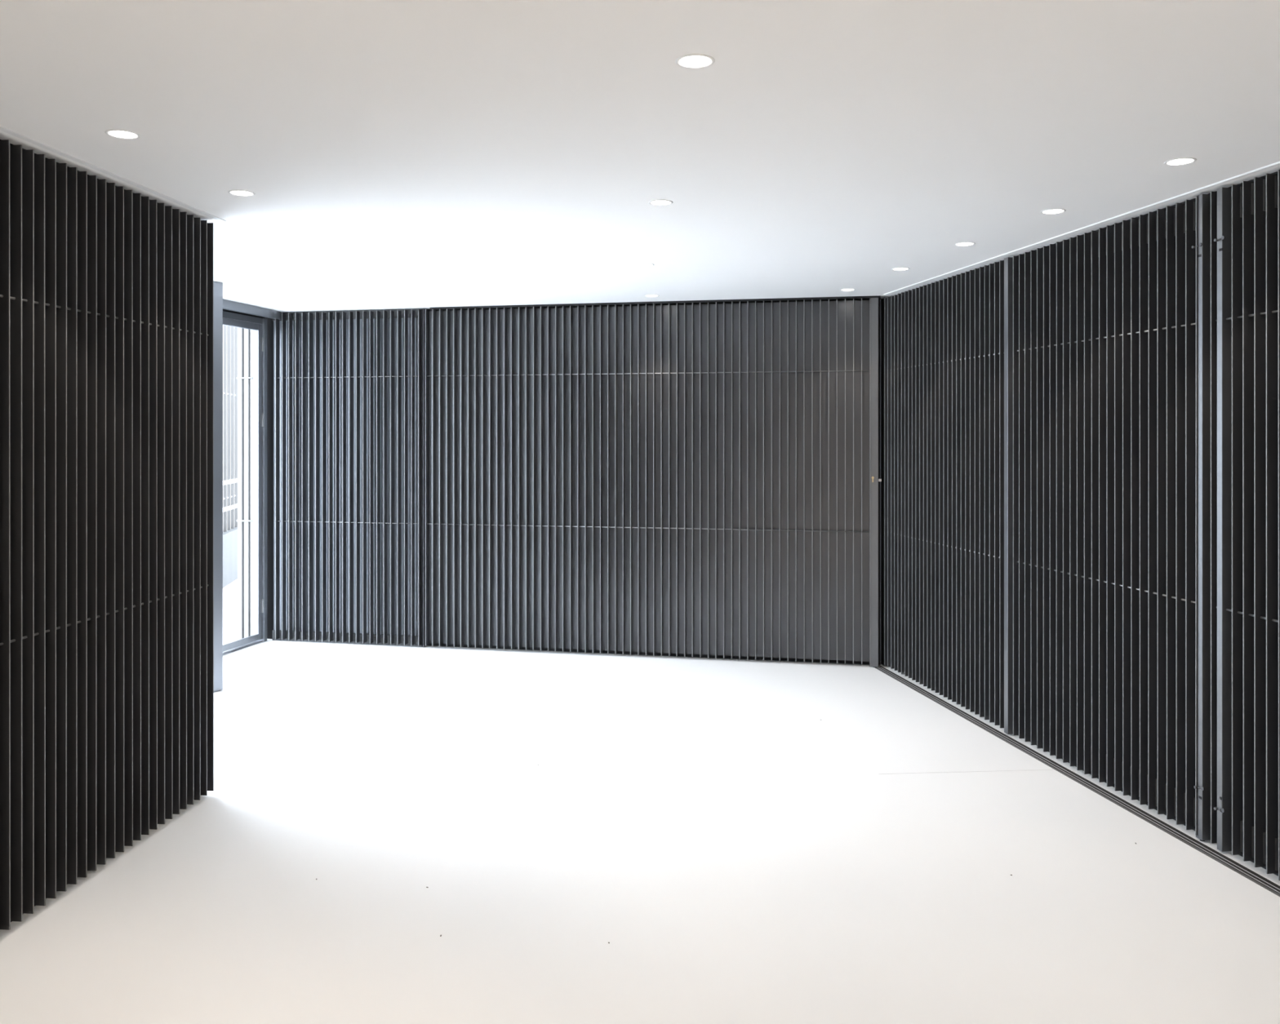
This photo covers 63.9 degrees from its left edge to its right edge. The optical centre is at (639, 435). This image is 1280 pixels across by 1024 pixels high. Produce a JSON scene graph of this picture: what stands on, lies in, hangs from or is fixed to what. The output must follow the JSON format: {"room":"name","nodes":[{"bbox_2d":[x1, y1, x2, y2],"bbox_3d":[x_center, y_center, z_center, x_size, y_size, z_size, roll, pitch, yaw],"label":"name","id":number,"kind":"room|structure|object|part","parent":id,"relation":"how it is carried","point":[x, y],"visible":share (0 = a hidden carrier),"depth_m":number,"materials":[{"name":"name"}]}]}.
{"room":"empty lobby","nodes":[
{"label":"empty lobby","id":0,"kind":"room"},
{"bbox_2d":[0,139,194,922],"bbox_3d":[-2.413,0.329,0.866,0.120,2.615,7.666,0,0,5],"label":"wall","id":1,"kind":"structure","parent":0,"point":[0,140],"depth_m":3.62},
{"bbox_2d":[0,125,226,222],"bbox_3d":[-2.225,-0.977,1.210,0.026,0.004,6.986,0,0,5],"label":"trim","id":2,"kind":"structure","parent":1,"relation":"attached to","point":[2,128],"depth_m":3.79,"materials":[{"name":"white metal"}]},
{"bbox_2d":[265,297,880,665],"bbox_3d":[-0.645,0.329,7.840,4.831,2.615,0.115,0,0,11],"label":"wall","id":3,"kind":"structure","parent":0,"point":[269,321],"depth_m":7.98,"materials":[{"name":"grey metal"}]},
{"bbox_2d":[430,295,880,310],"bbox_3d":[0.045,-0.972,7.566,3.362,0.014,0.058,0,0,11],"label":"trim","id":4,"kind":"structure","parent":3,"relation":"attached to","point":[877,296],"depth_m":7.52,"materials":[{"name":"black metal"}]},
{"bbox_2d":[0,579,1279,1023],"bbox_3d":[-12.700,1.695,9.000,34.600,0.122,42.000,0,0,0],"label":"floor","id":5,"kind":"structure","parent":0,"point":[384,834],"depth_m":3.84,"materials":[{"name":"white plastic"}]},
{"bbox_2d":[0,140,213,929],"bbox_3d":[-2.117,0.326,3.046,0.060,2.580,3.297,0,0,5],"label":"slatted screen","id":6,"kind":"object","parent":5,"relation":"on","point":[107,290],"visible":1,"depth_m":3.86,"materials":[{"name":"grey metal"}]},
{"bbox_3d":[-2.112,-0.454,3.045,0.008,0.008,3.263,0,0,5],"label":"rod","id":7,"kind":"part","parent":6,"relation":"part of","materials":[{"name":"grey metal"}]},
{"bbox_3d":[-2.112,0.682,3.045,0.008,0.008,3.263,0,0,5],"label":"rod","id":8,"kind":"part","parent":6,"relation":"part of","materials":[{"name":"grey metal"}]},
{"bbox_2d":[213,281,222,692],"bbox_3d":[-2.914,0.328,6.665,0.500,2.609,0.081,0,0,28],"label":"steel fin","id":9,"kind":"object","parent":5,"relation":"on","point":[218,286],"visible":0.24,"depth_m":6.55,"materials":[{"name":"grey metal"}]},
{"bbox_2d":[222,527,237,588],"bbox_3d":[-4.602,1.355,11.056,0.250,0.569,3.877,0,0,-10],"label":"wall","id":10,"kind":"structure","parent":5,"relation":"on","point":[229,537],"depth_m":11.34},
{"bbox_2d":[222,325,237,532],"bbox_3d":[-4.577,-0.429,11.060,0.101,3.000,3.877,0,0,-10],"label":"slatted fence","id":11,"kind":"object","parent":10,"relation":"on","point":[229,333],"visible":0.12,"depth_m":11.59,"materials":[{"name":"paint"}]},
{"bbox_2d":[222,478,237,512],"bbox_3d":[-3.880,1.029,9.875,0.038,1.222,2.279,0,0,-9],"label":"handrail","id":12,"kind":"object","parent":5,"relation":"on","point":[233,481],"visible":0.13,"depth_m":9.56,"materials":[{"name":"paint"}]},
{"bbox_3d":[-3.880,0.681,9.875,0.038,0.037,2.279,0,0,-9],"label":"rail","id":13,"kind":"part","parent":12,"relation":"part of","materials":[{"name":"paint"}]},
{"bbox_3d":[-3.880,0.436,9.875,0.038,0.037,2.279,0,0,-9],"label":"rail","id":14,"kind":"part","parent":12,"relation":"part of","materials":[{"name":"paint"}]},
{"bbox_2d":[236,328,253,639],"bbox_3d":[-3.120,0.336,8.201,0.172,2.600,0.086,0,0,11],"label":"slatted screen","id":15,"kind":"object","parent":5,"relation":"on","point":[245,336],"visible":0.65,"depth_m":8.18,"materials":[{"name":"white"}]},
{"bbox_3d":[-3.127,-0.454,8.165,0.172,0.011,0.012,0,0,11],"label":"rod","id":16,"kind":"part","parent":15,"relation":"part of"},
{"bbox_3d":[-3.127,0.682,8.165,0.172,0.011,0.012,0,0,11],"label":"rod","id":17,"kind":"part","parent":15,"relation":"part of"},
{"bbox_2d":[272,308,425,647],"bbox_3d":[-2.295,0.329,8.046,1.305,2.615,0.085,0,0,11],"label":"slatted screen","id":18,"kind":"object","parent":5,"relation":"on","point":[349,385],"visible":0.99,"depth_m":8.04,"materials":[{"name":"grey metal"}]},
{"bbox_3d":[-2.297,0.682,8.028,1.232,0.008,0.008,0,0,11],"label":"rod","id":19,"kind":"part","parent":18,"relation":"part of","materials":[{"name":"grey metal"}]},
{"bbox_3d":[-2.297,-0.454,8.028,1.232,0.008,0.008,0,0,11],"label":"rod","id":20,"kind":"part","parent":18,"relation":"part of","materials":[{"name":"grey metal"}]},
{"bbox_2d":[425,297,881,666],"bbox_3d":[0.029,0.330,7.563,3.408,2.596,0.069,0,0,11],"label":"slatted screen","id":21,"kind":"object","parent":5,"relation":"on","point":[692,479],"visible":1,"depth_m":7.57,"materials":[{"name":"grey metal"}]},
{"bbox_3d":[-0.008,-0.454,7.569,3.333,0.008,0.008,0,0,11],"label":"rod","id":22,"kind":"part","parent":21,"relation":"part of","materials":[{"name":"grey metal"}]},
{"bbox_3d":[-0.008,0.682,7.569,3.333,0.008,0.008,0,0,11],"label":"rod","id":23,"kind":"part","parent":21,"relation":"part of","materials":[{"name":"grey metal"}]},
{"bbox_2d":[880,260,1004,728],"bbox_3d":[1.875,0.330,6.478,0.059,2.596,1.702,0,0,-10],"label":"slatted screen","id":24,"kind":"object","parent":5,"relation":"on","point":[942,341],"visible":1,"depth_m":6.33,"materials":[{"name":"grey metal"}]},
{"bbox_3d":[1.875,0.682,6.446,0.008,0.008,1.580,0,0,-10],"label":"rod","id":25,"kind":"part","parent":24,"relation":"part of","materials":[{"name":"grey metal"}]},
{"bbox_3d":[1.875,-0.454,6.446,0.008,0.008,1.580,0,0,-10],"label":"rod","id":26,"kind":"part","parent":24,"relation":"part of","materials":[{"name":"grey metal"}]},
{"bbox_2d":[873,665,1279,897],"bbox_3d":[2.432,1.635,2.872,0.071,0.002,9.000,0,0,-10],"label":"floor track","id":27,"kind":"object","parent":5,"relation":"on","point":[1220,858],"visible":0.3,"depth_m":4.65,"materials":[{"name":"metal"}]},
{"bbox_2d":[1004,194,1210,840],"bbox_3d":[2.147,0.330,4.874,0.068,2.596,1.545,0,0,-10],"label":"slatted screen","id":28,"kind":"object","parent":5,"relation":"on","point":[1107,331],"visible":0.97,"depth_m":4.69,"materials":[{"name":"grey metal"}]},
{"bbox_3d":[2.151,0.682,4.842,0.008,0.008,1.405,0,0,-10],"label":"rod","id":29,"kind":"part","parent":28,"relation":"part of","materials":[{"name":"grey metal"}]},
{"bbox_3d":[2.151,-0.454,4.842,0.008,0.008,1.405,0,0,-10],"label":"rod","id":30,"kind":"part","parent":28,"relation":"part of","materials":[{"name":"grey metal"}]},
{"bbox_2d":[1210,169,1279,880],"bbox_3d":[2.571,0.330,2.400,0.069,2.596,3.398,0,0,-10],"label":"slatted screen","id":31,"kind":"object","parent":5,"relation":"on","point":[1245,219],"visible":1,"depth_m":3.90,"materials":[{"name":"grey metal"}]},
{"bbox_3d":[2.570,-0.454,2.408,0.008,0.008,3.380,0,0,-10],"label":"rod","id":32,"kind":"part","parent":31,"relation":"part of","materials":[{"name":"grey metal"}]},
{"bbox_3d":[2.570,0.682,2.408,0.008,0.008,3.380,0,0,-10],"label":"rod","id":33,"kind":"part","parent":31,"relation":"part of","materials":[{"name":"grey metal"}]},
{"bbox_2d":[0,0,1279,312],"bbox_3d":[0.138,-1.079,2.775,8.924,0.200,12.750,0,0,0],"label":"ceiling","id":34,"kind":"structure","parent":0,"point":[393,154],"depth_m":3.27,"materials":[{"name":"white paint"}]},
{"bbox_2d":[105,129,140,139],"bbox_3d":[-1.682,-0.978,3.341,0.104,0.010,0.104,0,0,0],"label":"recessed light","id":35,"kind":"object","parent":34,"relation":"in","point":[121,134],"visible":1,"depth_m":3.33,"materials":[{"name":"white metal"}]},
{"bbox_2d":[227,190,255,196],"bbox_3d":[-1.610,-0.978,4.151,0.104,0.010,0.104,0,0,0],"label":"recessed light","id":36,"kind":"object","parent":34,"relation":"in","point":[237,193],"visible":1,"depth_m":4.14,"materials":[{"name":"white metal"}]},
{"bbox_2d":[222,299,280,319],"bbox_3d":[-3.042,-0.948,7.487,0.115,0.062,1.360,0,0,12],"label":"lintel","id":37,"kind":"object","parent":34,"relation":"attached to","point":[227,304],"visible":0.55,"depth_m":7.74,"materials":[{"name":"grey metal"}]},
{"bbox_2d":[635,263,654,266],"bbox_3d":[0.031,-0.978,5.901,0.104,0.010,0.104,0,0,0],"label":"recessed light","id":38,"kind":"object","parent":34,"relation":"in","point":[638,264],"visible":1,"depth_m":5.89,"materials":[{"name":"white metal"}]},
{"bbox_2d":[644,294,659,297],"bbox_3d":[0.083,-0.978,7.207,0.104,0.010,0.104,0,0,0],"label":"recessed light","id":39,"kind":"object","parent":34,"relation":"in","point":[646,295],"visible":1,"depth_m":7.19,"materials":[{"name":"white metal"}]},
{"bbox_2d":[648,200,672,205],"bbox_3d":[0.087,-0.978,4.321,0.104,0.010,0.104,0,0,0],"label":"recessed light","id":40,"kind":"object","parent":34,"relation":"in","point":[655,202],"visible":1,"depth_m":4.31,"materials":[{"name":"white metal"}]},
{"bbox_2d":[675,53,715,68],"bbox_3d":[0.144,-0.978,2.688,0.104,0.010,0.104,0,0,0],"label":"recessed light","id":41,"kind":"object","parent":34,"relation":"in","point":[692,60],"visible":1,"depth_m":2.68,"materials":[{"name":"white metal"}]},
{"bbox_2d":[840,288,855,291],"bbox_3d":[1.399,-0.978,6.913,0.104,0.010,0.104,0,0,0],"label":"recessed light","id":42,"kind":"object","parent":34,"relation":"in","point":[842,290],"visible":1,"depth_m":6.89,"materials":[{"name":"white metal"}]},
{"bbox_2d":[891,267,909,271],"bbox_3d":[1.535,-0.978,6.049,0.104,0.010,0.104,0,0,0],"label":"recessed light","id":43,"kind":"object","parent":34,"relation":"in","point":[895,268],"visible":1,"depth_m":6.04,"materials":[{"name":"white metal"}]},
{"bbox_2d":[954,242,975,246],"bbox_3d":[1.663,-0.978,5.260,0.104,0.010,0.104,0,0,0],"label":"recessed light","id":44,"kind":"object","parent":34,"relation":"in","point":[961,244],"visible":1,"depth_m":5.24,"materials":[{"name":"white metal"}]},
{"bbox_2d":[1040,208,1066,214],"bbox_3d":[1.807,-0.978,4.492,0.104,0.010,0.104,0,0,0],"label":"recessed light","id":45,"kind":"object","parent":34,"relation":"in","point":[1051,211],"visible":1,"depth_m":4.48,"materials":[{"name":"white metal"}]},
{"bbox_2d":[1164,157,1196,165],"bbox_3d":[1.933,-0.978,3.674,0.104,0.010,0.104,0,0,0],"label":"recessed light","id":46,"kind":"object","parent":34,"relation":"in","point":[1184,161],"visible":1,"depth_m":3.66,"materials":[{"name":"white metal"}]},
{"bbox_2d":[903,171,1278,876],"bbox_3d":[2.683,0.329,2.329,0.120,2.615,10.644,0,0,-10],"label":"wall","id":47,"kind":"structure","parent":0,"point":[1264,176],"depth_m":4.37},
{"bbox_2d":[884,161,1279,295],"bbox_3d":[2.500,-0.976,2.488,0.018,0.006,9.420,0,0,-10],"label":"trim","id":48,"kind":"structure","parent":47,"relation":"attached to","point":[1278,162],"depth_m":4.62,"materials":[{"name":"white metal"}]},
{"bbox_3d":[-3.168,0.328,3.292,1.746,2.615,1.224,0,0,0],"label":"wall","id":49,"kind":"structure","parent":0,"visible":0},
{"bbox_2d":[222,309,266,655],"bbox_3d":[-3.528,0.331,6.049,0.130,2.618,4.380,0,0,13],"label":"door","id":50,"kind":"structure","parent":49,"relation":"in","point":[258,324],"depth_m":8.09,"materials":[{"name":"grey metal"}]},
{"bbox_3d":[-3.156,-0.850,7.517,0.042,0.048,1.168,0,0,13],"label":"rail","id":51,"kind":"part","parent":50,"relation":"part of","materials":[{"name":"grey metal"}]},
{"bbox_3d":[-3.156,1.594,7.517,0.042,0.040,1.168,0,0,13],"label":"rail","id":52,"kind":"part","parent":50,"relation":"part of","materials":[{"name":"grey metal"}]},
{"bbox_3d":[-3.159,-0.901,7.517,0.055,0.045,1.268,0,0,13],"label":"head frame","id":53,"kind":"part","parent":50,"relation":"part of","materials":[{"name":"grey metal"}]},
{"bbox_3d":[-3.018,0.370,8.108,0.046,2.488,0.046,0,0,13],"label":"frame","id":54,"kind":"part","parent":50,"relation":"part of","materials":[{"name":"grey metal"}]}
]}

